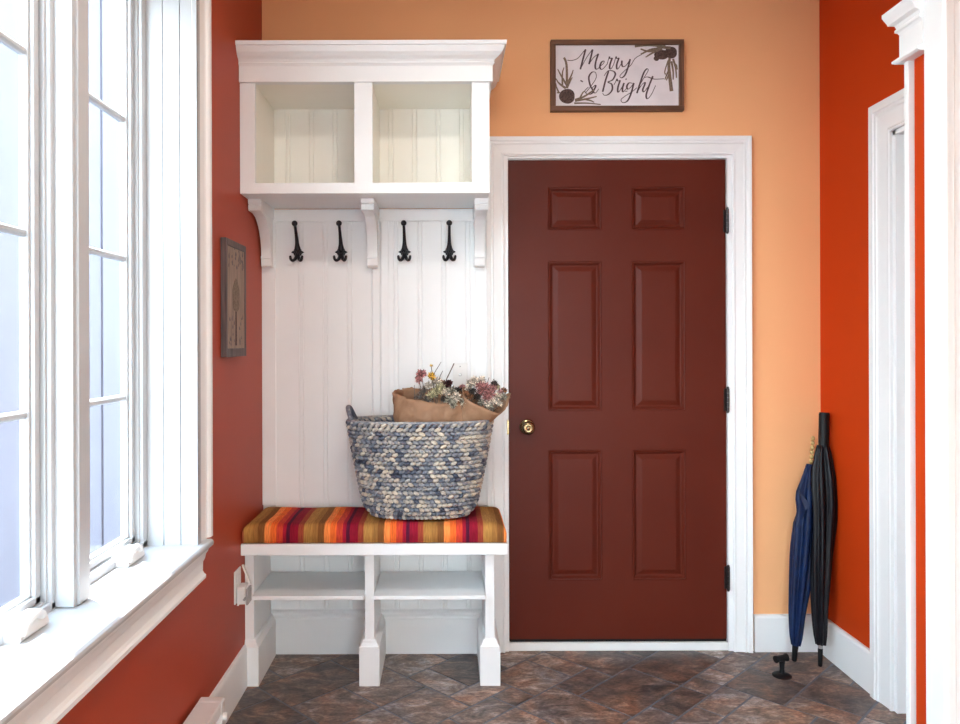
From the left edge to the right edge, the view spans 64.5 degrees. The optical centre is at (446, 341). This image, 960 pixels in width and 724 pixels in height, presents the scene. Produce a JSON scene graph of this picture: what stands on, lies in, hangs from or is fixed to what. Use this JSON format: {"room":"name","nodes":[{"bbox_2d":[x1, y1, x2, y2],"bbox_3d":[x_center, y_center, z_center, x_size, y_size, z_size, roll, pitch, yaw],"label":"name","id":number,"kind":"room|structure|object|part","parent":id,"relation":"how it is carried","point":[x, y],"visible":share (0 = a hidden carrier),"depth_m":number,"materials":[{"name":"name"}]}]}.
{"room":"mudroom","nodes":[
{"label":"mudroom","id":0,"kind":"room"},
{"bbox_2d":[57,0,262,723],"bbox_3d":[-0.866,-0.097,0.645,0.185,2.800,5.090,0,0,0],"label":"wall","id":1,"kind":"structure","parent":0,"point":[183,659],"depth_m":2.59,"materials":[{"name":"red paint"}]},
{"bbox_2d":[0,0,54,645],"bbox_3d":[-0.911,-0.251,1.523,0.098,1.772,0.487,0,0,0],"label":"window","id":2,"kind":"structure","parent":1,"relation":"in","point":[25,615],"depth_m":1.71,"materials":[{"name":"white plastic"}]},
{"bbox_3d":[-0.869,0.585,1.597,0.026,0.035,0.106,0,0,-10],"label":"crank handle","id":3,"kind":"part","parent":2,"relation":"part of","materials":[{"name":"white plastic"}]},
{"bbox_2d":[53,0,89,607],"bbox_3d":[-0.907,-0.262,1.786,0.102,1.750,0.068,0,0,0],"label":"trim","id":4,"kind":"structure","parent":1,"relation":"attached to","point":[70,17],"depth_m":1.75,"materials":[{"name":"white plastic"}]},
{"bbox_2d":[0,539,213,723],"bbox_3d":[-0.832,0.624,1.202,0.213,0.022,2.325,0,0,0],"label":"window sill","id":5,"kind":"structure","parent":1,"relation":"attached to","point":[28,667],"depth_m":1.64,"materials":[{"name":"white wood"}]},
{"bbox_2d":[7,550,207,723],"bbox_3d":[-0.751,0.679,1.209,0.037,0.090,2.258,0,0,0],"label":"trim","id":6,"kind":"structure","parent":1,"relation":"attached to","point":[58,699],"depth_m":1.67,"materials":[{"name":"white paint"}]},
{"bbox_2d":[89,0,146,583],"bbox_3d":[-0.911,-0.251,2.046,0.098,1.772,0.487,0,0,0],"label":"window","id":7,"kind":"structure","parent":1,"relation":"in","point":[125,550],"depth_m":2.23,"materials":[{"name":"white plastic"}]},
{"bbox_3d":[-0.869,0.585,2.120,0.026,0.035,0.106,0,0,-10],"label":"crank handle","id":8,"kind":"part","parent":7,"relation":"part of","materials":[{"name":"white plastic"}]},
{"bbox_2d":[145,0,200,545],"bbox_3d":[-0.855,-0.255,1.262,0.205,1.795,2.115,0,0,0],"label":"trim","id":9,"kind":"structure","parent":1,"relation":"attached to","point":[172,96],"depth_m":2.29,"materials":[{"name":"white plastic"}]},
{"bbox_2d":[191,0,212,544],"bbox_3d":[-0.758,-0.321,1.262,0.031,1.866,2.293,0,0,0],"label":"trim","id":10,"kind":"structure","parent":1,"relation":"attached to","point":[205,5],"depth_m":2.37,"materials":[{"name":"white paint"}]},
{"bbox_2d":[183,697,227,723],"bbox_3d":[-0.712,1.176,1.667,0.085,0.173,1.333,0,0,0],"label":"baseboard heater","id":11,"kind":"object","parent":1,"relation":"attached to","point":[208,710],"visible":1,"depth_m":2.26,"materials":[{"name":"metal"}]},
{"bbox_3d":[-0.676,1.142,2.317,0.012,0.024,0.024,0,0,0],"label":"control knob","id":12,"kind":"part","parent":11,"relation":"part of","materials":[{"name":"white plastic"}]},
{"bbox_2d":[209,645,246,723],"bbox_3d":[-0.762,1.225,1.404,0.015,0.155,2.948,0,0,0],"label":"baseboard","id":13,"kind":"structure","parent":1,"relation":"attached to","point":[233,683],"depth_m":2.70,"materials":[{"name":"white paint"}]},
{"bbox_2d":[220,237,245,356],"bbox_3d":[-0.762,-0.153,2.721,0.020,0.410,0.258,0,0,0],"label":"wooden plaque","id":14,"kind":"object","parent":1,"relation":"attached to","point":[233,254],"visible":1,"depth_m":2.68,"materials":[{"name":"brown wood"}]},
{"bbox_3d":[-0.762,-0.153,2.600,0.020,0.410,0.016,0,0,0],"label":"frame rail","id":15,"kind":"part","parent":14,"relation":"part of","materials":[{"name":"brown wood"}]},
{"bbox_3d":[-0.764,-0.153,2.721,0.017,0.386,0.234,0,0,0],"label":"panel","id":16,"kind":"part","parent":14,"relation":"part of","materials":[{"name":"brown wood"}]},
{"bbox_3d":[-0.763,-0.346,2.721,0.020,0.024,0.226,0,0,0],"label":"frame rail","id":17,"kind":"part","parent":14,"relation":"part of","materials":[{"name":"brown wood"}]},
{"bbox_3d":[-0.755,-0.168,2.721,0.001,0.120,0.088,0,0,0],"label":"tree crown","id":18,"kind":"part","parent":14,"relation":"part of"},
{"bbox_3d":[-0.762,0.037,2.721,0.020,0.030,0.226,0,0,0],"label":"frame rail","id":19,"kind":"part","parent":14,"relation":"part of","materials":[{"name":"brown wood"}]},
{"bbox_3d":[-0.762,-0.153,2.842,0.020,0.410,0.016,0,0,0],"label":"frame rail","id":20,"kind":"part","parent":14,"relation":"part of","materials":[{"name":"brown wood"}]},
{"bbox_2d":[234,566,240,604],"bbox_3d":[-0.766,0.891,2.784,0.008,0.118,0.077,0,0,0],"label":"wall outlet","id":21,"kind":"object","parent":1,"relation":"attached to","point":[237,574],"visible":0.79,"depth_m":2.76,"materials":[{"name":"white plastic"}]},
{"bbox_2d":[237,564,251,605],"bbox_3d":[-0.742,0.889,2.781,0.040,0.134,0.070,0,0,0],"label":"plug adapter","id":22,"kind":"object","parent":21,"relation":"attached to","point":[244,590],"visible":1,"depth_m":2.76,"materials":[{"name":"white plastic"}]},
{"bbox_2d":[262,0,820,613],"bbox_3d":[0.387,-0.101,3.250,2.600,2.800,0.120,0,0,0],"label":"wall","id":23,"kind":"structure","parent":0,"point":[752,67],"depth_m":3.19,"materials":[{"name":"orange paint"}]},
{"bbox_2d":[235,40,506,267],"bbox_3d":[-0.276,-0.708,2.983,0.994,0.793,0.410,0,0,0],"label":"upper cabinet","id":24,"kind":"object","parent":23,"relation":"attached to","point":[369,126],"visible":1,"depth_m":2.92,"materials":[{"name":"white paint"}]},
{"bbox_3d":[-0.308,-0.825,2.850,0.932,0.538,0.020,0,0,0],"label":"frame","id":25,"kind":"part","parent":24,"relation":"part of","materials":[{"name":"white paint"}]},
{"bbox_3d":[-0.277,-1.037,2.983,0.994,0.135,0.410,0,0,0],"label":"crown moulding","id":26,"kind":"part","parent":24,"relation":"part of","materials":[{"name":"white paint"}]},
{"bbox_2d":[262,209,486,653],"bbox_3d":[-0.301,0.373,3.181,0.941,1.856,0.034,0,0,0],"label":"beadboard panel","id":27,"kind":"object","parent":23,"relation":"attached to","point":[340,334],"visible":0.5,"depth_m":3.18,"materials":[{"name":"white paint"}]},
{"bbox_2d":[289,220,303,261],"bbox_3d":[-0.624,-0.415,3.144,0.060,0.166,0.087,0,0,0],"label":"coat hook","id":28,"kind":"object","parent":27,"relation":"attached to","point":[297,252],"visible":1,"depth_m":3.16,"materials":[{"name":"black metal"}]},
{"bbox_3d":[-0.624,-0.432,3.150,0.027,0.109,0.076,0,0,0],"label":"arm","id":29,"kind":"part","parent":28,"relation":"part of","materials":[{"name":"black metal"}]},
{"bbox_3d":[-0.624,-0.375,3.172,0.054,0.051,0.016,0,0,0],"label":"plate","id":30,"kind":"part","parent":28,"relation":"part of","materials":[{"name":"black metal"}]},
{"bbox_2d":[333,220,346,261],"bbox_3d":[-0.443,-0.416,3.144,0.060,0.166,0.087,0,0,0],"label":"coat hook","id":31,"kind":"object","parent":27,"relation":"attached to","point":[341,252],"visible":1,"depth_m":3.15,"materials":[{"name":"black metal"}]},
{"bbox_3d":[-0.443,-0.433,3.150,0.027,0.109,0.076,0,0,0],"label":"arm","id":32,"kind":"part","parent":31,"relation":"part of","materials":[{"name":"black metal"}]},
{"bbox_3d":[-0.442,-0.376,3.172,0.054,0.051,0.016,0,0,0],"label":"plate","id":33,"kind":"part","parent":31,"relation":"part of","materials":[{"name":"black metal"}]},
{"bbox_3d":[-0.303,1.209,3.181,0.933,0.184,0.034,0,0,0],"label":"rail","id":34,"kind":"part","parent":27,"relation":"part of","materials":[{"name":"white paint"}]},
{"bbox_3d":[-0.304,-0.530,3.179,0.941,0.051,0.010,0,0,0],"label":"rail","id":35,"kind":"part","parent":27,"relation":"part of","materials":[{"name":"white paint"}]},
{"bbox_2d":[397,220,410,261],"bbox_3d":[-0.177,-0.416,3.144,0.060,0.166,0.087,0,0,0],"label":"coat hook","id":36,"kind":"object","parent":27,"relation":"attached to","point":[404,251],"visible":1,"depth_m":3.15,"materials":[{"name":"black metal"}]},
{"bbox_3d":[-0.177,-0.434,3.150,0.027,0.109,0.076,0,0,0],"label":"arm","id":37,"kind":"part","parent":36,"relation":"part of","materials":[{"name":"black metal"}]},
{"bbox_3d":[-0.177,-0.376,3.172,0.054,0.051,0.016,0,0,0],"label":"plate","id":38,"kind":"part","parent":36,"relation":"part of","materials":[{"name":"black metal"}]},
{"bbox_2d":[442,220,456,261],"bbox_3d":[0.010,-0.417,3.144,0.060,0.166,0.087,0,0,0],"label":"coat hook","id":39,"kind":"object","parent":27,"relation":"attached to","point":[449,251],"visible":1,"depth_m":3.15,"materials":[{"name":"black metal"}]},
{"bbox_3d":[0.010,-0.434,3.150,0.027,0.109,0.076,0,0,0],"label":"arm","id":40,"kind":"part","parent":39,"relation":"part of","materials":[{"name":"black metal"}]},
{"bbox_3d":[0.010,-0.377,3.172,0.054,0.051,0.016,0,0,0],"label":"plate","id":41,"kind":"part","parent":39,"relation":"part of","materials":[{"name":"black metal"}]},
{"bbox_2d":[453,363,467,387],"bbox_3d":[0.055,0.144,3.173,0.062,0.110,0.018,0,0,0],"label":"cable plate","id":42,"kind":"object","parent":27,"relation":"attached to","point":[460,370],"visible":0.76,"depth_m":3.17,"materials":[{"name":"white plastic"}]},
{"bbox_2d":[550,39,683,112],"bbox_3d":[0.710,-1.111,3.175,0.554,0.296,0.029,0,0,0],"label":"framed sign","id":43,"kind":"object","parent":23,"relation":"attached to","point":[587,75],"visible":1,"depth_m":3.17,"materials":[{"name":"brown wood"}]},
{"bbox_3d":[0.443,-1.110,3.175,0.020,0.255,0.029,0,0,0],"label":"frame rail","id":44,"kind":"part","parent":43,"relation":"part of","materials":[{"name":"brown wood"}]},
{"bbox_3d":[0.710,-0.973,3.175,0.554,0.020,0.029,0,0,0],"label":"frame rail","id":45,"kind":"part","parent":43,"relation":"part of","materials":[{"name":"brown wood"}]},
{"bbox_3d":[0.709,-1.249,3.175,0.554,0.020,0.029,0,0,0],"label":"frame rail","id":46,"kind":"part","parent":43,"relation":"part of","materials":[{"name":"brown wood"}]},
{"bbox_3d":[0.976,-1.112,3.175,0.020,0.255,0.029,0,0,0],"label":"frame rail","id":47,"kind":"part","parent":43,"relation":"part of","materials":[{"name":"brown wood"}]},
{"bbox_2d":[507,160,729,641],"bbox_3d":[0.722,0.248,3.192,0.940,2.030,0.111,0,0,0],"label":"door","id":48,"kind":"structure","parent":23,"relation":"in","point":[619,401],"depth_m":3.20,"materials":[{"name":"paint"}]},
{"bbox_3d":[0.337,0.357,3.170,0.066,0.066,0.064,0,0,0],"label":"knob","id":49,"kind":"part","parent":48,"relation":"part of","materials":[{"name":"gold metal"}]},
{"bbox_3d":[0.537,-0.562,3.206,0.225,0.180,0.011,0,0,0],"label":"panel","id":50,"kind":"part","parent":48,"relation":"part of","materials":[{"name":"paint"}]},
{"bbox_3d":[0.539,-0.025,3.206,0.225,0.629,0.011,0,0,0],"label":"panel","id":51,"kind":"part","parent":48,"relation":"part of","materials":[{"name":"paint"}]},
{"bbox_3d":[0.541,0.729,3.206,0.225,0.547,0.011,0,0,0],"label":"panel","id":52,"kind":"part","parent":48,"relation":"part of","materials":[{"name":"paint"}]},
{"bbox_3d":[0.890,-0.563,3.206,0.225,0.180,0.011,0,0,0],"label":"panel","id":53,"kind":"part","parent":48,"relation":"part of","materials":[{"name":"paint"}]},
{"bbox_3d":[0.891,-0.026,3.206,0.225,0.629,0.011,0,0,0],"label":"panel","id":54,"kind":"part","parent":48,"relation":"part of","materials":[{"name":"paint"}]},
{"bbox_3d":[0.893,0.728,3.206,0.225,0.547,0.011,0,0,0],"label":"panel","id":55,"kind":"part","parent":48,"relation":"part of","materials":[{"name":"paint"}]},
{"bbox_2d":[509,641,727,650],"bbox_3d":[0.721,1.281,3.251,0.920,0.034,0.118,0,0,0],"label":"threshold","id":56,"kind":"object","parent":23,"relation":"attached to","point":[614,645],"depth_m":3.19,"materials":[{"name":"white paint"}]},
{"bbox_2d":[486,136,752,652],"bbox_3d":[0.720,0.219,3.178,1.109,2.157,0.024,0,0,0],"label":"trim","id":57,"kind":"structure","parent":23,"relation":"attached to","point":[739,147],"depth_m":3.18,"materials":[{"name":"white paint"}]},
{"bbox_2d":[753,614,817,651],"bbox_3d":[1.428,1.218,3.183,0.284,0.155,0.015,0,0,0],"label":"baseboard","id":58,"kind":"structure","parent":23,"relation":"attached to","point":[770,631],"depth_m":3.17,"materials":[{"name":"white paint"}]},
{"bbox_2d":[226,650,905,723],"bbox_3d":[0.993,1.337,0.635,3.623,0.080,5.170,0,0,0],"label":"floor","id":59,"kind":"structure","parent":0,"point":[694,686],"depth_m":2.83,"materials":[{"name":"tile"}]},
{"bbox_2d":[241,542,506,686],"bbox_3d":[-0.271,1.026,3.002,0.994,0.549,0.343,0,0,0],"label":"storage bench","id":60,"kind":"object","parent":59,"relation":"on","point":[375,586],"visible":0.87,"depth_m":2.89,"materials":[{"name":"white paint"}]},
{"bbox_3d":[-0.740,1.049,3.017,0.055,0.506,0.290,0,0,0],"label":"leg","id":61,"kind":"part","parent":60,"relation":"part of","materials":[{"name":"white paint"}]},
{"bbox_2d":[252,572,364,599],"bbox_3d":[-0.523,0.963,3.010,0.419,0.015,0.304,0,0,0],"label":"shelf","id":62,"kind":"object","parent":60,"relation":"attached to","point":[273,585],"depth_m":2.97,"materials":[{"name":"white paint"}]},
{"bbox_3d":[-0.294,1.048,3.017,0.077,0.506,0.290,0,0,0],"label":"leg","id":63,"kind":"part","parent":60,"relation":"part of","materials":[{"name":"white paint"}]},
{"bbox_2d":[242,506,506,542],"bbox_3d":[-0.272,0.715,3.000,0.988,0.073,0.333,0,0,0],"label":"bench cushion","id":64,"kind":"object","parent":60,"relation":"on","point":[273,524],"visible":0.91,"depth_m":2.84,"materials":[{"name":"fabric"}]},
{"bbox_2d":[346,405,493,519],"bbox_3d":[-0.106,0.462,2.985,0.584,0.431,0.311,0,0,0],"label":"woven basket","id":65,"kind":"object","parent":64,"relation":"on","point":[404,470],"visible":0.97,"depth_m":2.86,"materials":[{"name":"blue wicker"}]},
{"bbox_3d":[-0.368,0.292,2.985,0.056,0.090,0.177,0,0,0],"label":"handle","id":66,"kind":"part","parent":65,"relation":"part of","materials":[{"name":"blue wicker"}]},
{"bbox_2d":[392,362,479,421],"bbox_3d":[-0.041,0.292,2.993,0.348,0.417,0.188,0,0,0],"label":"bouquet","id":67,"kind":"object","parent":65,"relation":"in","point":[442,402],"visible":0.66,"depth_m":2.94,"materials":[{"name":"paper"}]},
{"bbox_2d":[461,375,510,421],"bbox_3d":[0.120,0.316,2.955,0.260,0.379,0.135,0,0,0],"label":"bouquet","id":68,"kind":"object","parent":65,"relation":"in","point":[471,411],"visible":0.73,"depth_m":2.93,"materials":[{"name":"plant"}]},
{"bbox_2d":[374,571,484,599],"bbox_3d":[-0.066,0.962,3.010,0.419,0.015,0.304,0,0,0],"label":"shelf","id":69,"kind":"object","parent":60,"relation":"attached to","point":[406,585],"depth_m":2.98,"materials":[{"name":"white paint"}]},
{"bbox_3d":[0.163,1.046,3.017,0.076,0.506,0.290,0,0,0],"label":"leg","id":70,"kind":"part","parent":60,"relation":"part of","materials":[{"name":"white paint"}]},
{"bbox_2d":[772,653,791,679],"bbox_3d":[1.300,1.254,2.950,0.072,0.085,0.072,0,0,0],"label":"door stop","id":71,"kind":"object","parent":59,"relation":"on","point":[781,674],"visible":1,"depth_m":2.94,"materials":[{"name":"black metal"}]},
{"bbox_3d":[1.300,1.261,2.950,0.024,0.050,0.024,0,0,0],"label":"post","id":72,"kind":"part","parent":71,"relation":"part of","materials":[{"name":"black metal"}]},
{"bbox_2d":[788,436,814,661],"bbox_3d":[1.464,0.842,3.117,0.141,0.908,0.118,0,0,0],"label":"umbrella","id":73,"kind":"object","parent":59,"relation":"on","point":[802,529],"visible":0.84,"depth_m":3.08,"materials":[{"name":"blue fabric"}]},
{"bbox_2d":[810,412,837,666],"bbox_3d":[1.516,0.791,3.073,0.116,1.010,0.103,0,0,-15],"label":"umbrella","id":74,"kind":"object","parent":59,"relation":"on","point":[823,475],"visible":1,"depth_m":3.04,"materials":[{"name":"black fabric"}]},
{"bbox_2d":[819,0,903,648],"bbox_3d":[1.627,-0.105,2.545,0.120,2.800,1.290,0,0,0],"label":"wall","id":75,"kind":"structure","parent":0,"point":[857,49],"depth_m":2.96,"materials":[{"name":"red paint"}]},
{"bbox_2d":[823,619,869,693],"bbox_3d":[1.563,1.218,2.987,0.015,0.155,0.406,0,0,0],"label":"baseboard","id":76,"kind":"structure","parent":75,"relation":"attached to","point":[842,649],"depth_m":2.94,"materials":[{"name":"white paint"}]},
{"bbox_2d":[868,88,903,710],"bbox_3d":[1.556,0.219,2.341,0.024,2.153,0.883,0,0,0],"label":"trim","id":77,"kind":"structure","parent":75,"relation":"attached to","point":[885,116],"depth_m":2.72,"materials":[{"name":"white paint"}]},
{"bbox_2d":[893,126,905,713],"bbox_3d":[1.667,0.277,2.283,0.202,2.036,0.766,0,0,0],"label":"trim","id":78,"kind":"structure","parent":75,"relation":"attached to","point":[898,134],"depth_m":2.65,"materials":[{"name":"white paint"}]},
{"bbox_2d":[914,54,925,723],"bbox_3d":[2.023,-0.106,2.127,1.354,2.800,0.115,0,0,0],"label":"wall partition","id":79,"kind":"structure","parent":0,"point":[918,62],"depth_m":2.16,"materials":[{"name":"red paint"}]},
{"bbox_2d":[882,0,923,64],"bbox_3d":[1.330,-0.889,2.180,0.086,0.155,0.141,0,0,0],"label":"trim","id":80,"kind":"structure","parent":79,"relation":"attached to","point":[907,16],"depth_m":2.16,"materials":[{"name":"white paint"}]},
{"bbox_2d":[904,61,915,723],"bbox_3d":[1.346,0.236,2.205,0.022,2.120,0.020,0,0,0],"label":"trim","id":81,"kind":"structure","parent":79,"relation":"attached to","point":[909,119],"depth_m":2.19,"materials":[{"name":"white paint"}]},
{"bbox_2d":[924,0,959,723],"bbox_3d":[1.421,-0.104,2.066,0.190,2.800,0.084,0,0,0],"label":"trim","id":82,"kind":"structure","parent":79,"relation":"attached to","point":[941,17],"depth_m":2.04,"materials":[{"name":"white paint"}]},
{"bbox_3d":[0.005,1.650,3.190,28.000,0.100,28.000,0,0,0],"label":"ground","id":83,"kind":"structure","parent":0,"visible":0},
{"bbox_2d":[0,0,120,607],"bbox_3d":[-2.596,-0.592,7.381,0.212,4.400,7.782,0,0,0],"label":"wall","id":84,"kind":"structure","parent":83,"relation":"on","point":[104,130],"depth_m":5.39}
]}

